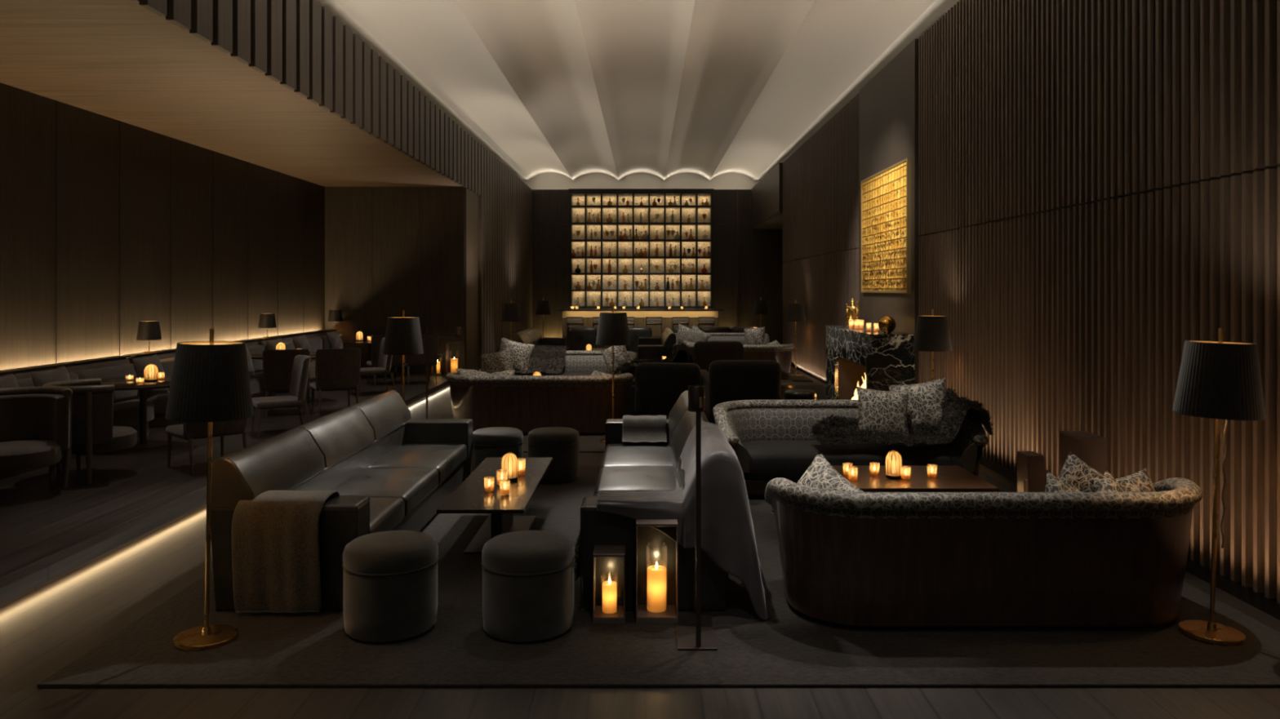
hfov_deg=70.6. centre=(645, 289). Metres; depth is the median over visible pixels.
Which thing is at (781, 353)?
curved sofa
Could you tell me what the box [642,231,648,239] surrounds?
decanter
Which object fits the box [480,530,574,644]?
round stool
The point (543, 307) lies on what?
floor lamp
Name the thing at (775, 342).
cushion
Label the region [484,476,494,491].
votive candle
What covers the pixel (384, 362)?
dining chair
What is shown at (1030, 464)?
lantern
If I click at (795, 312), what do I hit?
floor lamp
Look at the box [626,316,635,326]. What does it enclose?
bar stool
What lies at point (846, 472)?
votive candle
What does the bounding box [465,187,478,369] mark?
wall pier
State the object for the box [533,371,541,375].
dome lamp
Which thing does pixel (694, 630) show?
reading lamp
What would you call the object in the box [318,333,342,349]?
cushion
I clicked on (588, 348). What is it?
dome lamp
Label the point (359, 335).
dome lamp
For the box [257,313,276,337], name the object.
table lamp
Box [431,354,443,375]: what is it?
lantern
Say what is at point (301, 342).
cushion
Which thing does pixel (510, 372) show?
cushion
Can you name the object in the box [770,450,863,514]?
cushion
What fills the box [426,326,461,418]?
reading lamp
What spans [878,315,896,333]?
sphere
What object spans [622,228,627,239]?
decanter
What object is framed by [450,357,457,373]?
candle
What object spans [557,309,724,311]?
countertop
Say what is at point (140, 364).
cushion
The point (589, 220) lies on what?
decanter
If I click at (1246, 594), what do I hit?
baseboard
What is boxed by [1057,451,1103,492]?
cushion
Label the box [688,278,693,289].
decanter
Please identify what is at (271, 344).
cushion
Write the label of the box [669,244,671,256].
bottle
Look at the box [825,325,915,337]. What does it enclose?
mantel shelf
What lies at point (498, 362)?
cushion
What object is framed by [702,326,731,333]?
armchair
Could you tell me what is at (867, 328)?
votive candle
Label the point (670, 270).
decanter
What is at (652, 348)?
armchair
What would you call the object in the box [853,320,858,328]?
votive candle
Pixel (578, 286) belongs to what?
decanter
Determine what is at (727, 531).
throw
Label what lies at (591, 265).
bottle
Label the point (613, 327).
floor lamp
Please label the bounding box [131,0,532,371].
wall
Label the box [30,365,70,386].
cushion
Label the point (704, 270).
decanter
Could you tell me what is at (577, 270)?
decanter
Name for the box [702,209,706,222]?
stemmed glass
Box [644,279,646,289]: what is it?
bottle
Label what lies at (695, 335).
cushion
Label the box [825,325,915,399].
fireplace
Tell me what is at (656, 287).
decanter
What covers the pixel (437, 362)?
candle
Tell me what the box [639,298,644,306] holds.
decanter
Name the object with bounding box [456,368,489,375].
cushion
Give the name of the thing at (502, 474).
votive candle
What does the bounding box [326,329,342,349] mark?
cushion
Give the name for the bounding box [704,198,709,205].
decanter
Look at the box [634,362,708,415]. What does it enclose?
armchair
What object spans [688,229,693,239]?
decanter
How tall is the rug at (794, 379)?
0.014 m
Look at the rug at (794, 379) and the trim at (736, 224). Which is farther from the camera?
the trim at (736, 224)
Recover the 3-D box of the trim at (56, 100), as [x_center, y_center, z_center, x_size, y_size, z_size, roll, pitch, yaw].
[-5.668,-0.160,7.654,0.005,3.320,14.708,0,0,0]
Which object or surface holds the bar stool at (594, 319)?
on the floor
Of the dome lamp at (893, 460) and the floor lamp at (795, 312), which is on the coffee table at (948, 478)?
the dome lamp at (893, 460)
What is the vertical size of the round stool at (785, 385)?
0.400 m
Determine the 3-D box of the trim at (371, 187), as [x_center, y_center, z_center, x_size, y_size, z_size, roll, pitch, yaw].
[-4.416,-0.160,15.998,0.848,3.320,0.005,0,0,0]
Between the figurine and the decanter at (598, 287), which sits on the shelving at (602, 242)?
the decanter at (598, 287)
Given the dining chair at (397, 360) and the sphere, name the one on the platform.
the dining chair at (397, 360)
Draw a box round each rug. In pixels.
[36,466,1279,687]
[447,385,826,453]
[636,357,813,382]
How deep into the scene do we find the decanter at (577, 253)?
24.97 m
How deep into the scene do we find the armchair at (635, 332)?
21.71 m
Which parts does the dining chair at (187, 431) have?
leg, post, leg, seat, backrest, leg, leg, post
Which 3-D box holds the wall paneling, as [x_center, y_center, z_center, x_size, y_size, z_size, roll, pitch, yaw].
[3.067,-0.650,9.531,0.045,4.320,20.963,0,0,0]
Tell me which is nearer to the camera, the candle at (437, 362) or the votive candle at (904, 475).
the votive candle at (904, 475)
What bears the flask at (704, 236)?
in the shelving at (602, 242)
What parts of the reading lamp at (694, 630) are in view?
lamp shade, plate, handle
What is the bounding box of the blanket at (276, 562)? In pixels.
[231,490,339,613]
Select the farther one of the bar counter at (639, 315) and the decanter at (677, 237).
the decanter at (677, 237)
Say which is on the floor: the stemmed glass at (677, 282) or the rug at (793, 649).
the rug at (793, 649)
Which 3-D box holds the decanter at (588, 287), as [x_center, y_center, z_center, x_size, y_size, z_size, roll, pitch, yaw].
[-1.544,-0.095,25.015,0.131,0.188,0.131,0,0,-40]
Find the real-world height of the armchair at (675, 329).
0.700 m
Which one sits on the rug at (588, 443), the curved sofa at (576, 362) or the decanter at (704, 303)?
the curved sofa at (576, 362)
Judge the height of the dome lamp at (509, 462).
0.180 m
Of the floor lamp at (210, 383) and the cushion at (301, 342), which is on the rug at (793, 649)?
the floor lamp at (210, 383)
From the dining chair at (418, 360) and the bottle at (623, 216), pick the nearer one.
the dining chair at (418, 360)
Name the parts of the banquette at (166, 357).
backrest, seat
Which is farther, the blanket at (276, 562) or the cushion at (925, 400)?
the cushion at (925, 400)
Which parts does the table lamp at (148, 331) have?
lamp shade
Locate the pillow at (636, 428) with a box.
[622,415,666,443]
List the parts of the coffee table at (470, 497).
plate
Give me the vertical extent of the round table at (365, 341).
0.610 m
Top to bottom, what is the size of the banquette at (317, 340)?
0.775 m
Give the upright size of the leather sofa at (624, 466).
0.774 m
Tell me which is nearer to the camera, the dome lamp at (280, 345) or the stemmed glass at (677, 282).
the dome lamp at (280, 345)
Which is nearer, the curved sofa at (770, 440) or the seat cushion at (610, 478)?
the seat cushion at (610, 478)
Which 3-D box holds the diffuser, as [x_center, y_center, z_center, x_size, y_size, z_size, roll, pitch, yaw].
[-1.964,0.255,4.095,0.258,0.003,0.258,1,0,0]
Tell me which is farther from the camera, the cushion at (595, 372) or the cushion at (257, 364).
the cushion at (257, 364)
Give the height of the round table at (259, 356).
0.610 m
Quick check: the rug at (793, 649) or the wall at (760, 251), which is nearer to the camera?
the rug at (793, 649)
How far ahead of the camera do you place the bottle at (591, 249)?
24.98 m
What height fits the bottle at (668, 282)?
0.336 m
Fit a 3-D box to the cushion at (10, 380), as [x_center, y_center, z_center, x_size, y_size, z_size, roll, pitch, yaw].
[-4.980,0.880,7.000,0.183,0.440,0.450,0,0,-1]
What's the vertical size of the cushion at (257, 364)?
0.370 m
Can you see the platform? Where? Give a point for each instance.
(48, 534)
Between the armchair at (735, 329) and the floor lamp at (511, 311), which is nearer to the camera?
the floor lamp at (511, 311)
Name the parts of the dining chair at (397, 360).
post, seat, backrest, leg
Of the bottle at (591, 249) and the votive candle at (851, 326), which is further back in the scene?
the bottle at (591, 249)
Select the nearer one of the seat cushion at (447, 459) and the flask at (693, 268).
the seat cushion at (447, 459)
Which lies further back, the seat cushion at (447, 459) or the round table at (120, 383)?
the round table at (120, 383)
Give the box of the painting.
[861,158,911,293]
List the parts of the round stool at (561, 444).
seat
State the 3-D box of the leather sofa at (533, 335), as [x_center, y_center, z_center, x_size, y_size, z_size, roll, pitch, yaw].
[-2.142,1.213,18.500,0.724,0.774,2.999,0,0,0]
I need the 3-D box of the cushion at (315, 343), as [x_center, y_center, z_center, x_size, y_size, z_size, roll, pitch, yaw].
[-5.331,0.955,14.315,0.158,0.370,0.997,0,0,0]
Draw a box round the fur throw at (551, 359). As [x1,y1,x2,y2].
[514,345,567,373]
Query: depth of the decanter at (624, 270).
24.96 m
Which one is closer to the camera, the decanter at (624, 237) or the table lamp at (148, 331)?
the table lamp at (148, 331)
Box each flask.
[595,213,599,222]
[623,280,626,289]
[691,263,694,272]
[702,230,706,239]
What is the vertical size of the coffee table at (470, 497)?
0.351 m
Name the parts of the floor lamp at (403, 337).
lamp shade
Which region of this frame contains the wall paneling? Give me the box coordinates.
[782,0,1279,604]
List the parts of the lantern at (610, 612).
panel, plate, panel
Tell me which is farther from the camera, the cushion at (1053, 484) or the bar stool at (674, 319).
the bar stool at (674, 319)
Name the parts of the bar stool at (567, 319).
backrest, seat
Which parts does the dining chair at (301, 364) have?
leg, leg, seat, backrest, leg, post, leg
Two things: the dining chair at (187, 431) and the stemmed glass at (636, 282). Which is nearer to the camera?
the dining chair at (187, 431)
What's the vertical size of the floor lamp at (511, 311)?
1.410 m
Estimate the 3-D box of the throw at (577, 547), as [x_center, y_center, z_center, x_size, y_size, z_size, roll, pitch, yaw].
[-0.306,1.357,4.728,0.167,0.302,0.243,0,0,0]
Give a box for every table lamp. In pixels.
[136,320,162,352]
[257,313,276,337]
[327,309,342,329]
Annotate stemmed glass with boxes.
[575,226,580,239]
[593,262,597,272]
[635,277,639,289]
[671,226,675,239]
[675,276,679,289]
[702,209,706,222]
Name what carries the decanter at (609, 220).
on the shelving at (602, 242)
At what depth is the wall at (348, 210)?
16.00 m
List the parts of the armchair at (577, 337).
arm, arm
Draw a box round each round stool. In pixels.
[342,530,439,644]
[471,426,523,471]
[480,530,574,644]
[527,426,579,484]
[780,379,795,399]
[783,389,816,399]
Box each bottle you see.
[590,245,592,256]
[590,261,592,272]
[608,259,611,272]
[622,212,624,222]
[640,212,642,222]
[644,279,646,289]
[655,244,657,256]
[666,277,669,289]
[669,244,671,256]
[671,210,674,222]
[674,245,676,256]
[688,295,690,306]
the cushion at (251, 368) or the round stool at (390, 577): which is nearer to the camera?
the round stool at (390, 577)
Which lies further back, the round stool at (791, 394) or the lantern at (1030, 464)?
the round stool at (791, 394)
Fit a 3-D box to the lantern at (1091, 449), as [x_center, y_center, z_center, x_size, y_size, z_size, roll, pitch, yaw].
[2.870,1.275,5.930,0.170,0.650,0.300,0,0,0]
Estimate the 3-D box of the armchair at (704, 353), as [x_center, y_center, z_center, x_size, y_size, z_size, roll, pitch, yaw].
[1.140,1.198,14.370,0.780,0.780,0.860,0,0,0]
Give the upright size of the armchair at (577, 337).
0.700 m
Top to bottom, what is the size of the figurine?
0.380 m
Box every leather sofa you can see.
[210,390,473,610]
[511,327,564,347]
[580,390,728,610]
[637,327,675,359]
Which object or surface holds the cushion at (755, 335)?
on the curved sofa at (740, 337)
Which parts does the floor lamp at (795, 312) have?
lamp shade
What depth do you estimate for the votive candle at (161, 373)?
8.59 m
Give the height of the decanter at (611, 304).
0.214 m
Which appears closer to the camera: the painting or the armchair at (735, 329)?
the painting
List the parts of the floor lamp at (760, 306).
lamp shade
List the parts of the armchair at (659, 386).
arm, arm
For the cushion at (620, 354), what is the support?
on the curved sofa at (576, 362)
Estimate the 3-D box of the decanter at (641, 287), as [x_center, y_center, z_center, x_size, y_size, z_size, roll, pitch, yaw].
[-0.101,-0.105,25.032,0.145,0.208,0.145,0,0,37]
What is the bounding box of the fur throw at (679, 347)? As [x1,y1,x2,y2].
[629,342,696,366]
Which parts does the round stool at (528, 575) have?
seat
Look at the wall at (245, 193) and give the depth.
10.00 m
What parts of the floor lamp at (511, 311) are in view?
lamp shade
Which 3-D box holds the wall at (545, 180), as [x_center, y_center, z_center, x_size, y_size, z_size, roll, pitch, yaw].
[-0.110,-3.090,12.500,7.420,0.820,27.000,0,0,0]
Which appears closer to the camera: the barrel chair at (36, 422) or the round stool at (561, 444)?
the barrel chair at (36, 422)
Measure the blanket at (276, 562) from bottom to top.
0.549 m
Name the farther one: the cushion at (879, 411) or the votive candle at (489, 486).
the cushion at (879, 411)
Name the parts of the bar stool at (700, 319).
seat, backrest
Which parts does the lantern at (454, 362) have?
panel, plate, panel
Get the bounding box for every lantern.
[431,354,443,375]
[445,342,462,375]
[592,545,625,623]
[635,519,678,623]
[1017,451,1044,492]
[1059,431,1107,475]
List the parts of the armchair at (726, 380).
arm, backrest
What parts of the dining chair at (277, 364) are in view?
post, leg, backrest, seat, leg, leg, post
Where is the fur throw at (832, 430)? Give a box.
[810,386,995,447]
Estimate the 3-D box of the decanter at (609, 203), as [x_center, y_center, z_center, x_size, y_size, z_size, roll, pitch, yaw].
[-0.983,-2.427,25.011,0.148,0.213,0.148,0,0,5]
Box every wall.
[0,82,324,370]
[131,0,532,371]
[324,186,465,372]
[521,173,759,189]
[532,189,784,344]
[751,38,1279,599]
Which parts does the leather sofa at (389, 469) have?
backrest, arm, backrest, panel, backrest, arm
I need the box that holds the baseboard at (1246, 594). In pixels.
[791,361,1279,620]
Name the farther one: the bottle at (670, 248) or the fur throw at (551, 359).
the bottle at (670, 248)
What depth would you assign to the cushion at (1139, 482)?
4.58 m
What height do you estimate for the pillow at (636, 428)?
0.356 m
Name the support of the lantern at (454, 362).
on the platform
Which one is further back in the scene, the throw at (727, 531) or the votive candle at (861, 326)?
the votive candle at (861, 326)
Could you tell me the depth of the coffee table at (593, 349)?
18.54 m
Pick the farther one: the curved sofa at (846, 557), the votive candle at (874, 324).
the votive candle at (874, 324)
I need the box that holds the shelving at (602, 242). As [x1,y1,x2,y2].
[568,188,714,309]
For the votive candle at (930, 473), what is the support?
on the coffee table at (948, 478)
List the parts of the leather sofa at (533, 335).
backrest, backrest, backrest, panel, arm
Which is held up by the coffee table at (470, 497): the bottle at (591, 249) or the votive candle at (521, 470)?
the votive candle at (521, 470)
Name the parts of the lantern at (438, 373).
panel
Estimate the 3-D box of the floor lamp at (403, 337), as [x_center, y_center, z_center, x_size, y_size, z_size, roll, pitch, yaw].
[-2.220,0.895,8.300,0.361,1.410,0.361,0,0,-20]
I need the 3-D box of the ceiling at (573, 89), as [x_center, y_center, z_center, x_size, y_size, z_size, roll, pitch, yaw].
[-0.100,-3.130,12.500,7.300,0.660,27.000,0,0,0]
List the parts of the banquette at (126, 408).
backrest, seat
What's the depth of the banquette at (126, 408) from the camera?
8.72 m
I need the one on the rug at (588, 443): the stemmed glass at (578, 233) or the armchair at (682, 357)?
the armchair at (682, 357)
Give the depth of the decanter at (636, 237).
24.94 m
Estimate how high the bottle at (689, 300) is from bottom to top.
0.306 m
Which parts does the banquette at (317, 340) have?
backrest, seat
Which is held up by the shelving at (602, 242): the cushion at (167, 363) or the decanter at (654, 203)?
the decanter at (654, 203)
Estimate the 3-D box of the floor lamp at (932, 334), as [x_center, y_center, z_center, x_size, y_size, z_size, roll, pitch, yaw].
[2.780,0.895,8.750,0.361,1.410,0.361,0,0,10]
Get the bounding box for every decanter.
[574,264,580,272]
[575,247,580,256]
[575,281,581,289]
[586,212,591,222]
[586,283,591,289]
[595,279,600,289]
[606,213,612,222]
[607,198,612,205]
[608,298,614,306]
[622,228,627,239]
[622,265,627,272]
[627,229,632,239]
[634,229,639,239]
[638,248,644,256]
[639,282,644,289]
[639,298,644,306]
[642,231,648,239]
[652,198,657,205]
[654,282,659,289]
[668,265,673,272]
[674,231,679,239]
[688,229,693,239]
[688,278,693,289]
[699,280,704,289]
[701,264,706,272]
[702,297,706,306]
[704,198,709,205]
[706,246,711,256]
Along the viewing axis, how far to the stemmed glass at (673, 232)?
25.00 m
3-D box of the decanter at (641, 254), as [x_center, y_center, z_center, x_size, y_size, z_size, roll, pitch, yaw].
[-0.111,-1.021,25.017,0.154,0.221,0.154,0,0,11]
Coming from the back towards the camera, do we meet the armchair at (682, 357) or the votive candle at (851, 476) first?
the armchair at (682, 357)
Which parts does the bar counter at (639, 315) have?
lit panel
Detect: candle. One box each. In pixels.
[125,375,133,381]
[135,377,144,383]
[158,372,164,379]
[436,361,439,373]
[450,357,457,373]
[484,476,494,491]
[496,469,507,485]
[499,480,510,494]
[517,457,525,476]
[602,577,617,613]
[647,561,666,612]
[842,462,852,476]
[848,320,853,328]
[848,466,857,479]
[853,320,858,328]
[858,320,863,328]
[866,322,871,330]
[869,462,879,475]
[873,323,879,331]
[900,466,911,479]
[926,464,937,478]
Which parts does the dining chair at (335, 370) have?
leg, post, leg, seat, backrest, leg, leg, post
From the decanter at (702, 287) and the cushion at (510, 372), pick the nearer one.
the cushion at (510, 372)
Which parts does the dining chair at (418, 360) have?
leg, seat, backrest, leg, leg, post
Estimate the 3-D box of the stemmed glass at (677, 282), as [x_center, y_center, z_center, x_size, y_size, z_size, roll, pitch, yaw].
[0.901,-0.186,25.029,0.109,0.369,0.109,0,0,-2]
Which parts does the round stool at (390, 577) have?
seat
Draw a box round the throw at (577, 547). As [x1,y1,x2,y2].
[573,529,582,582]
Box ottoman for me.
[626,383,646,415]
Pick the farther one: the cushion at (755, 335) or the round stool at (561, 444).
the cushion at (755, 335)
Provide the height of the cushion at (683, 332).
0.575 m
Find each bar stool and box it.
[566,316,583,330]
[592,316,609,347]
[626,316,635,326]
[645,316,662,334]
[671,316,688,328]
[697,316,715,327]
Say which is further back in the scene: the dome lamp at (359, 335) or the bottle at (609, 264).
the bottle at (609, 264)
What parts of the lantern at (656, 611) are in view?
panel, plate, panel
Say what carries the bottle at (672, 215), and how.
in the shelving at (602, 242)
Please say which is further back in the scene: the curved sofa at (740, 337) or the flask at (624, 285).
the flask at (624, 285)
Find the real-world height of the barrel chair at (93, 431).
0.744 m
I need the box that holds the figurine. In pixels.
[844,298,859,327]
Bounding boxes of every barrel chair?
[0,386,72,488]
[42,377,137,484]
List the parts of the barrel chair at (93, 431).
leg, leg, leg, rail, leg, backrest, seat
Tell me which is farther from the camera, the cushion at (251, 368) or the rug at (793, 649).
the cushion at (251, 368)
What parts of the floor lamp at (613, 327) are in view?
lamp shade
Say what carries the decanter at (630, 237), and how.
on the shelving at (602, 242)
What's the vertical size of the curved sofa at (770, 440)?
0.670 m
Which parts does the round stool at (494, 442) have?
seat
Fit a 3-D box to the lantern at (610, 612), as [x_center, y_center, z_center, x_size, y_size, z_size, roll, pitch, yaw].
[-0.172,1.421,4.365,0.151,0.330,0.160,0,0,0]
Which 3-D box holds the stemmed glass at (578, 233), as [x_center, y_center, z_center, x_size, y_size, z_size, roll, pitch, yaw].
[-1.855,-1.565,25.034,0.108,0.367,0.108,0,0,42]
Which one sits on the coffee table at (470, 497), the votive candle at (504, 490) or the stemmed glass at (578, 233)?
the votive candle at (504, 490)
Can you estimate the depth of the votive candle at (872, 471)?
5.97 m
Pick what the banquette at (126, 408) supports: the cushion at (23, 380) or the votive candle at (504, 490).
the cushion at (23, 380)
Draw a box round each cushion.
[0,372,18,388]
[16,372,78,386]
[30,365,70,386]
[73,364,137,403]
[132,353,168,399]
[159,357,174,391]
[245,344,254,375]
[247,345,264,373]
[264,340,294,349]
[266,337,282,350]
[292,334,312,362]
[306,337,322,360]
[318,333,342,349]
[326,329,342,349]
[331,468,438,517]
[368,444,466,486]
[369,497,404,533]
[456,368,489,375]
[480,348,515,375]
[486,369,515,375]
[499,336,534,374]
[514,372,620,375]
[591,369,610,375]
[593,466,675,495]
[600,345,631,374]
[600,444,672,469]
[675,323,691,344]
[683,340,695,344]
[684,324,711,342]
[742,440,963,479]
[743,326,764,344]
[765,340,779,344]
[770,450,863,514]
[855,386,909,436]
[888,377,946,428]
[1044,470,1080,492]
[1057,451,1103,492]
[1089,468,1155,492]
[1096,469,1128,492]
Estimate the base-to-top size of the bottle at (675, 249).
0.308 m
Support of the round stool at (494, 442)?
on the rug at (793, 649)
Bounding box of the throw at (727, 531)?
[596,422,777,619]
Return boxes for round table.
[101,374,172,450]
[250,351,315,401]
[342,339,384,378]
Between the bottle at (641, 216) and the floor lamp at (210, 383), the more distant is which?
the bottle at (641, 216)
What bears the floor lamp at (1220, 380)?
on the rug at (793, 649)
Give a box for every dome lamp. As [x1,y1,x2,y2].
[143,364,158,382]
[275,342,285,349]
[355,331,363,341]
[501,452,518,481]
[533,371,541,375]
[586,343,591,351]
[884,449,902,479]
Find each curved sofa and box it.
[445,373,633,434]
[514,351,636,375]
[673,343,794,380]
[674,333,769,344]
[712,400,989,498]
[764,477,1203,626]
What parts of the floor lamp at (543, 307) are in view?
lamp shade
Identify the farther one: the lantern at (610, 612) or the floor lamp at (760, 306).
the floor lamp at (760, 306)
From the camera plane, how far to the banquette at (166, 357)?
10.05 m
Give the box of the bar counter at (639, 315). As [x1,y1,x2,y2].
[557,309,724,348]
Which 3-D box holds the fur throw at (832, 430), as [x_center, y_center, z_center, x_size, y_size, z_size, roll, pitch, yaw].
[1.972,0.989,7.017,1.377,0.425,0.530,0,0,-4]
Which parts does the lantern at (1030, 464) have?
panel, plate, panel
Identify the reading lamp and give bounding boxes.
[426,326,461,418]
[675,385,717,650]
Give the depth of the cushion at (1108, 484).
4.47 m
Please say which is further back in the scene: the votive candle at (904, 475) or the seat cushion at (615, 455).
the seat cushion at (615, 455)
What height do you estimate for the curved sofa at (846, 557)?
0.670 m
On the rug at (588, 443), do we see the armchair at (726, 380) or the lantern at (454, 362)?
the armchair at (726, 380)
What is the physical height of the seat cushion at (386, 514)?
0.158 m
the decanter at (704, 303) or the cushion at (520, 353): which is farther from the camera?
the decanter at (704, 303)
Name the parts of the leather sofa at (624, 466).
arm, arm, panel, backrest, backrest, backrest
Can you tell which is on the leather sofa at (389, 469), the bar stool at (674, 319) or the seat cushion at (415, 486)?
the seat cushion at (415, 486)
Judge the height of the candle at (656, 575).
0.231 m
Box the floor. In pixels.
[0,352,1279,718]
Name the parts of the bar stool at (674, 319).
seat, backrest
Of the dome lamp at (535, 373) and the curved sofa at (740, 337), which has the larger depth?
the curved sofa at (740, 337)
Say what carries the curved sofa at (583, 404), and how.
on the rug at (588, 443)
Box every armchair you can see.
[566,326,598,351]
[620,349,688,377]
[625,326,652,352]
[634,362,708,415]
[672,326,702,333]
[693,341,743,372]
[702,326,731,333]
[702,360,781,424]
[731,326,759,333]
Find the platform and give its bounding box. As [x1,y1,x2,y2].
[0,366,478,608]
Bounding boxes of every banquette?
[0,355,154,479]
[121,339,275,426]
[251,328,342,392]
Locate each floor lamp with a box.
[164,328,253,650]
[382,310,423,400]
[501,299,521,340]
[535,297,551,337]
[595,306,630,442]
[753,297,768,327]
[786,299,805,376]
[912,309,951,381]
[1172,328,1266,645]
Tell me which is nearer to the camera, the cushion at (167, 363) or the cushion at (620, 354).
the cushion at (167, 363)
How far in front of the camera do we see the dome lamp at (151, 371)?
8.41 m
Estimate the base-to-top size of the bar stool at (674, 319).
0.909 m
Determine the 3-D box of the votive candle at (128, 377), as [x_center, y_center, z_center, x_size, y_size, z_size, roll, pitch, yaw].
[-4.848,0.829,8.500,0.068,0.052,0.068,0,0,0]
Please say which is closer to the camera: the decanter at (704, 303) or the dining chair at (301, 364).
the dining chair at (301, 364)
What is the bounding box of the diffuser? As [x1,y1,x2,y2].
[196,343,232,344]
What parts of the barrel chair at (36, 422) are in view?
seat, backrest, rail, leg, leg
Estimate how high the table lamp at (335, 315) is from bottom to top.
0.345 m
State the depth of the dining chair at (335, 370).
10.65 m
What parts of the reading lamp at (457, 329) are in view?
lamp arm, lamp shade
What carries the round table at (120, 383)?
on the platform
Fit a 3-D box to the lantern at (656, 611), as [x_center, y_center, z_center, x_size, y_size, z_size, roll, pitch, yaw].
[0.056,1.349,4.390,0.199,0.475,0.210,0,0,0]
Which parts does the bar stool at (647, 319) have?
seat, backrest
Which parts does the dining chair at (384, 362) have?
leg, seat, backrest, leg, post, leg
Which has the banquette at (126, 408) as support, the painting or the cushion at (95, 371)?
the cushion at (95, 371)
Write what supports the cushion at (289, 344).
on the banquette at (317, 340)
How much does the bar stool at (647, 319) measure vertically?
0.909 m
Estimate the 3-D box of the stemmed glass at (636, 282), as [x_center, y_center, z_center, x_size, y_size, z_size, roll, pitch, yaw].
[-0.229,-0.177,24.981,0.104,0.352,0.104,0,0,-21]
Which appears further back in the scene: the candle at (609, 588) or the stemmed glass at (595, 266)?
the stemmed glass at (595, 266)
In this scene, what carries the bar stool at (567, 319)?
on the floor
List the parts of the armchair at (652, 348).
arm, arm, backrest, backrest, backrest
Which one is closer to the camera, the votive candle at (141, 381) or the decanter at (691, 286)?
the votive candle at (141, 381)
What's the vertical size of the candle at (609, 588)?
0.166 m
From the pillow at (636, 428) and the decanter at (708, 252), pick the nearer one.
the pillow at (636, 428)
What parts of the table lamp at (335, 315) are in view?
lamp shade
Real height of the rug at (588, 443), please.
0.014 m
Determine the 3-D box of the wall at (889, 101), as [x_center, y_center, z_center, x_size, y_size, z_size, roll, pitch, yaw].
[3.515,-0.610,12.150,1.070,4.420,26.300,0,0,0]
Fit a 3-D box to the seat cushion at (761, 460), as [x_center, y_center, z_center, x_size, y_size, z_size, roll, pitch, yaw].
[1.590,1.330,7.135,1.710,0.200,0.710,0,0,0]
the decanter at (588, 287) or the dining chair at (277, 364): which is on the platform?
the dining chair at (277, 364)
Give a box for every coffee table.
[436,457,552,553]
[585,348,606,351]
[832,466,999,492]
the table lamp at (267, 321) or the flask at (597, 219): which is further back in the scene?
the flask at (597, 219)
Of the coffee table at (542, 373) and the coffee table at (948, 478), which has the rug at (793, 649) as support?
the coffee table at (948, 478)
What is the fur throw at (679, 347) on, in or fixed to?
on the armchair at (682, 357)
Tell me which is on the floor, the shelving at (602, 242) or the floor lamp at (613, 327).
the shelving at (602, 242)
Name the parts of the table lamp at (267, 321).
lamp shade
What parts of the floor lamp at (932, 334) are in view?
lamp shade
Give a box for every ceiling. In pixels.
[0,0,462,186]
[317,0,959,180]
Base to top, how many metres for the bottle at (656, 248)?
0.348 m
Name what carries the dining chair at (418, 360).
on the platform
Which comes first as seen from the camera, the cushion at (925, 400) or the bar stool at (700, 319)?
the cushion at (925, 400)
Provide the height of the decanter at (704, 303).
0.256 m
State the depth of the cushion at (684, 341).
15.79 m
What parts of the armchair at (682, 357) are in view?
arm, arm, backrest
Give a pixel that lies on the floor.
(48, 628)
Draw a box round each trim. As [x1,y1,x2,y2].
[56,100,278,363]
[371,186,419,373]
[532,189,748,326]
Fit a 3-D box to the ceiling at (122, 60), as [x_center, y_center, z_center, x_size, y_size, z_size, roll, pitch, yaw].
[-4.485,-1.840,7.550,2.570,0.040,17.094,0,0,0]
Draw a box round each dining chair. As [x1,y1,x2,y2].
[165,374,250,475]
[251,355,311,436]
[262,349,310,416]
[310,347,361,415]
[351,337,395,395]
[366,335,402,386]
[401,333,439,385]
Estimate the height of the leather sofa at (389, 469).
0.774 m

